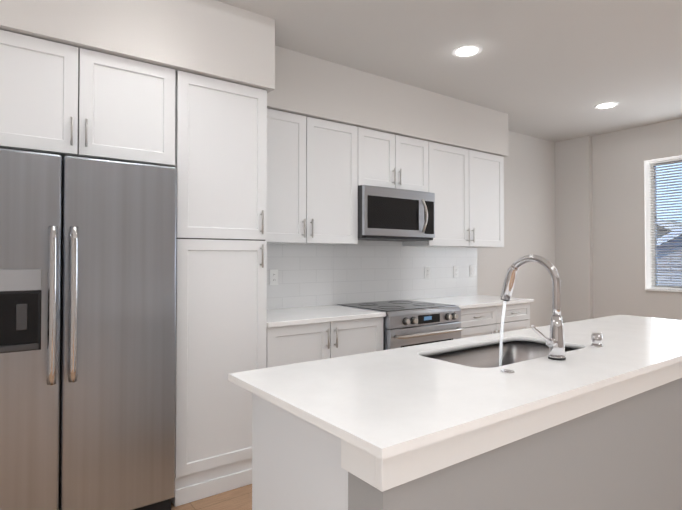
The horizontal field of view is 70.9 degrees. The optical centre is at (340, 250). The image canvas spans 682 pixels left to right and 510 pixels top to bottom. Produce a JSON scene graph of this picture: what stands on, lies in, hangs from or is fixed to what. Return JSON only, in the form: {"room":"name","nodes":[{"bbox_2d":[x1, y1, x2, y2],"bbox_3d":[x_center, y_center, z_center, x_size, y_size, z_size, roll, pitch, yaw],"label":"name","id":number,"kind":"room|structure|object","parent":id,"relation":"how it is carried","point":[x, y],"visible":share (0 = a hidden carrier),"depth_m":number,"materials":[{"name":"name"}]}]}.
{"room":"kitchen","nodes":[
{"label":"kitchen","id":0,"kind":"room"},
{"bbox_2d":[171,484,251,509],"bbox_3d":[1.790,1.356,1.364,7.300,0.080,6.400,1,-1,-36],"label":"floor","id":1,"kind":"structure","parent":0,"point":[239,498],"depth_m":2.53,"materials":[{"name":"brown wood"}]},
{"bbox_2d":[0,148,176,509],"bbox_3d":[-1.380,0.457,2.392,0.909,1.750,0.781,1,-1,-36],"label":"refrigerator","id":2,"kind":"object","parent":1,"relation":"on","point":[87,329],"visible":1,"depth_m":2.17,"materials":[{"name":"grey metal"}]},
{"bbox_2d":[171,70,266,506],"bbox_3d":[-0.823,0.197,2.897,0.528,2.286,0.663,1,-1,-36],"label":"pantry cabinet","id":3,"kind":"object","parent":1,"relation":"on","point":[220,165],"visible":0.73,"depth_m":2.64,"materials":[{"name":"white wood"}]},
{"bbox_2d":[266,317,382,367],"bbox_3d":[-0.242,0.904,3.318,0.909,0.884,0.653,1,-1,-36],"label":"base cabinet","id":4,"kind":"object","parent":1,"relation":"on","point":[293,344],"visible":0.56,"depth_m":3.05,"materials":[{"name":"white wood"}]},
{"bbox_2d":[267,305,385,327],"bbox_3d":[-0.244,0.448,3.330,0.914,0.030,0.642,1,-1,-36],"label":"countertop","id":5,"kind":"structure","parent":4,"relation":"on","point":[299,316],"depth_m":3.21,"materials":[{"name":"white stone"}]},
{"bbox_2d":[337,300,462,349],"bbox_3d":[0.466,0.893,3.772,0.752,0.922,0.722,1,-1,-36],"label":"range","id":6,"kind":"object","parent":1,"relation":"on","point":[406,323],"visible":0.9,"depth_m":3.54,"materials":[{"name":"silver metal"}]},
{"bbox_2d":[228,255,681,509],"bbox_3d":[0.974,0.674,2.077,2.770,1.306,0.765,1,-1,-36],"label":"kitchen island","id":7,"kind":"object","parent":1,"relation":"on","point":[556,414],"visible":1,"depth_m":1.45,"materials":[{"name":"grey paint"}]},
{"bbox_2d":[425,341,576,367],"bbox_3d":[0.677,0.545,1.984,0.804,0.220,0.419,1,-1,-36],"label":"sink","id":8,"kind":"object","parent":7,"relation":"in","point":[487,354],"depth_m":2.22,"materials":[{"name":"metal"}]},
{"bbox_2d":[501,255,565,360],"bbox_3d":[0.697,0.213,1.852,0.193,0.392,0.271,1,-1,-36],"label":"faucet","id":9,"kind":"object","parent":7,"relation":"on","point":[555,343],"depth_m":1.80,"materials":[{"name":"silver metal"}]},
{"bbox_2d":[590,333,602,347],"bbox_3d":[1.096,0.385,2.053,0.049,0.056,0.049,1,-1,-36],"label":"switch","id":10,"kind":"object","parent":7,"relation":"attached to","point":[596,338],"depth_m":2.04,"materials":[{"name":"silver metal"}]},
{"bbox_2d":[459,303,529,337],"bbox_3d":[1.157,0.920,4.340,1.016,0.884,0.653,1,-1,-36],"label":"base cabinet","id":11,"kind":"object","parent":1,"relation":"on","point":[479,321],"visible":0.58,"depth_m":4.08,"materials":[{"name":"white wood"}]},
{"bbox_2d":[410,295,533,308],"bbox_3d":[1.162,0.464,4.358,1.046,0.030,0.642,1,-1,-36],"label":"countertop","id":12,"kind":"structure","parent":11,"relation":"on","point":[469,301],"depth_m":4.26,"materials":[{"name":"white stone"}]},
{"bbox_2d":[0,0,508,156],"bbox_3d":[-0.543,-1.151,3.125,5.365,0.412,0.665,1,-1,-36],"label":"soffit","id":13,"kind":"structure","parent":0,"point":[216,39],"depth_m":2.74,"materials":[{"name":"white paint"}]},
{"bbox_2d":[308,130,555,327],"bbox_3d":[-0.075,0.006,3.936,7.300,2.700,0.120,1,-1,-36],"label":"wall","id":14,"kind":"structure","parent":0,"point":[529,195],"depth_m":5.49,"materials":[{"name":"white paint"}]},
{"bbox_2d":[0,30,174,166],"bbox_3d":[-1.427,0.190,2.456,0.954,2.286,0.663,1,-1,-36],"label":"upper cabinet","id":15,"kind":"object","parent":14,"relation":"attached to","point":[63,100],"visible":0.98,"depth_m":2.26,"materials":[{"name":"white wood"}]},
{"bbox_2d":[265,108,357,244],"bbox_3d":[-0.327,-0.493,3.457,0.909,0.889,0.363,1,-1,-36],"label":"upper cabinet","id":16,"kind":"object","parent":14,"relation":"attached to","point":[312,181],"visible":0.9,"depth_m":3.36,"materials":[{"name":"white wood"}]},
{"bbox_2d":[267,240,476,309],"bbox_3d":[0.299,-0.016,4.127,2.722,0.922,0.009,1,-1,-36],"label":"tile backsplash","id":17,"kind":"structure","parent":14,"relation":"attached to","point":[362,271],"depth_m":4.04,"materials":[{"name":"white tile"}]},
{"bbox_2d":[270,269,277,284],"bbox_3d":[-0.494,0.200,3.532,0.070,0.114,0.008,1,-1,-36],"label":"electrical outlet","id":18,"kind":"object","parent":17,"relation":"attached to","point":[273,277],"visible":1,"depth_m":3.53,"materials":[{"name":"white plastic"}]},
{"bbox_2d":[425,266,429,278],"bbox_3d":[0.810,0.209,4.485,0.070,0.114,0.008,1,-1,-36],"label":"electrical outlet","id":19,"kind":"object","parent":17,"relation":"attached to","point":[427,272],"visible":1,"depth_m":4.48,"materials":[{"name":"white plastic"}]},
{"bbox_2d":[453,266,457,277],"bbox_3d":[1.133,0.213,4.721,0.070,0.114,0.008,1,-1,-36],"label":"electrical outlet","id":20,"kind":"object","parent":17,"relation":"attached to","point":[455,271],"visible":1,"depth_m":4.71,"materials":[{"name":"white plastic"}]},
{"bbox_2d":[470,265,473,276],"bbox_3d":[1.330,0.210,4.866,0.070,0.114,0.008,1,-1,-36],"label":"outlet","id":21,"kind":"object","parent":17,"relation":"attached to","point":[471,270],"visible":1,"depth_m":4.86,"materials":[{"name":"white plastic"}]},
{"bbox_2d":[358,127,428,191],"bbox_3d":[0.348,-0.706,3.954,0.760,0.448,0.363,1,-1,-36],"label":"upper cabinet","id":22,"kind":"object","parent":14,"relation":"attached to","point":[388,160],"visible":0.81,"depth_m":3.81,"materials":[{"name":"white wood"}]},
{"bbox_2d":[358,185,434,240],"bbox_3d":[0.383,-0.282,3.900,0.756,0.395,0.459,1,-1,-36],"label":"microwave","id":23,"kind":"object","parent":22,"relation":"attached to","point":[389,214],"visible":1,"depth_m":3.73,"materials":[{"name":"grey metal"}]},
{"bbox_2d":[403,142,503,247],"bbox_3d":[1.079,-0.477,4.485,1.047,0.889,0.363,1,-1,-36],"label":"upper cabinet","id":24,"kind":"object","parent":14,"relation":"attached to","point":[466,186],"visible":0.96,"depth_m":4.34,"materials":[{"name":"white wood"}]},
{"bbox_2d":[217,0,681,141],"bbox_3d":[1.790,-1.424,1.408,7.300,0.080,6.400,1,-1,-36],"label":"ceiling","id":25,"kind":"structure","parent":0,"point":[554,70],"depth_m":3.25,"materials":[{"name":"white paint"}]},
{"bbox_2d":[451,44,482,56],"bbox_3d":[0.854,-1.351,3.254,0.210,0.005,0.210,1,-1,-36],"label":"recessed light","id":26,"kind":"object","parent":25,"relation":"in","point":[467,50],"visible":1,"depth_m":3.24,"materials":[{"name":"white plastic"}]},
{"bbox_2d":[594,101,619,108],"bbox_3d":[2.446,-1.333,4.416,0.210,0.005,0.210,1,-1,-36],"label":"recessed light","id":27,"kind":"object","parent":25,"relation":"in","point":[604,105],"visible":0.98,"depth_m":4.41,"materials":[{"name":"white plastic"}]},
{"bbox_2d":[555,118,681,322],"bbox_3d":[4.551,-0.002,3.405,0.280,2.700,6.200,1,-1,-36],"label":"wall","id":28,"kind":"structure","parent":0,"point":[600,221],"depth_m":5.40,"materials":[{"name":"white paint"}]},
{"bbox_2d":[644,155,681,291],"bbox_3d":[3.751,-0.272,4.537,0.220,1.379,1.519,1,-1,-36],"label":"window","id":29,"kind":"structure","parent":28,"relation":"in","point":[648,263],"depth_m":5.09,"materials":[{"name":"white plastic"}]},
{"bbox_2d":[649,158,681,289],"bbox_3d":[3.767,-0.280,4.549,0.040,1.360,1.505,1,-1,-36],"label":"window blinds","id":30,"kind":"object","parent":29,"relation":"attached to","point":[665,162],"visible":0.98,"depth_m":5.03,"materials":[{"name":"white plastic"}]}
]}

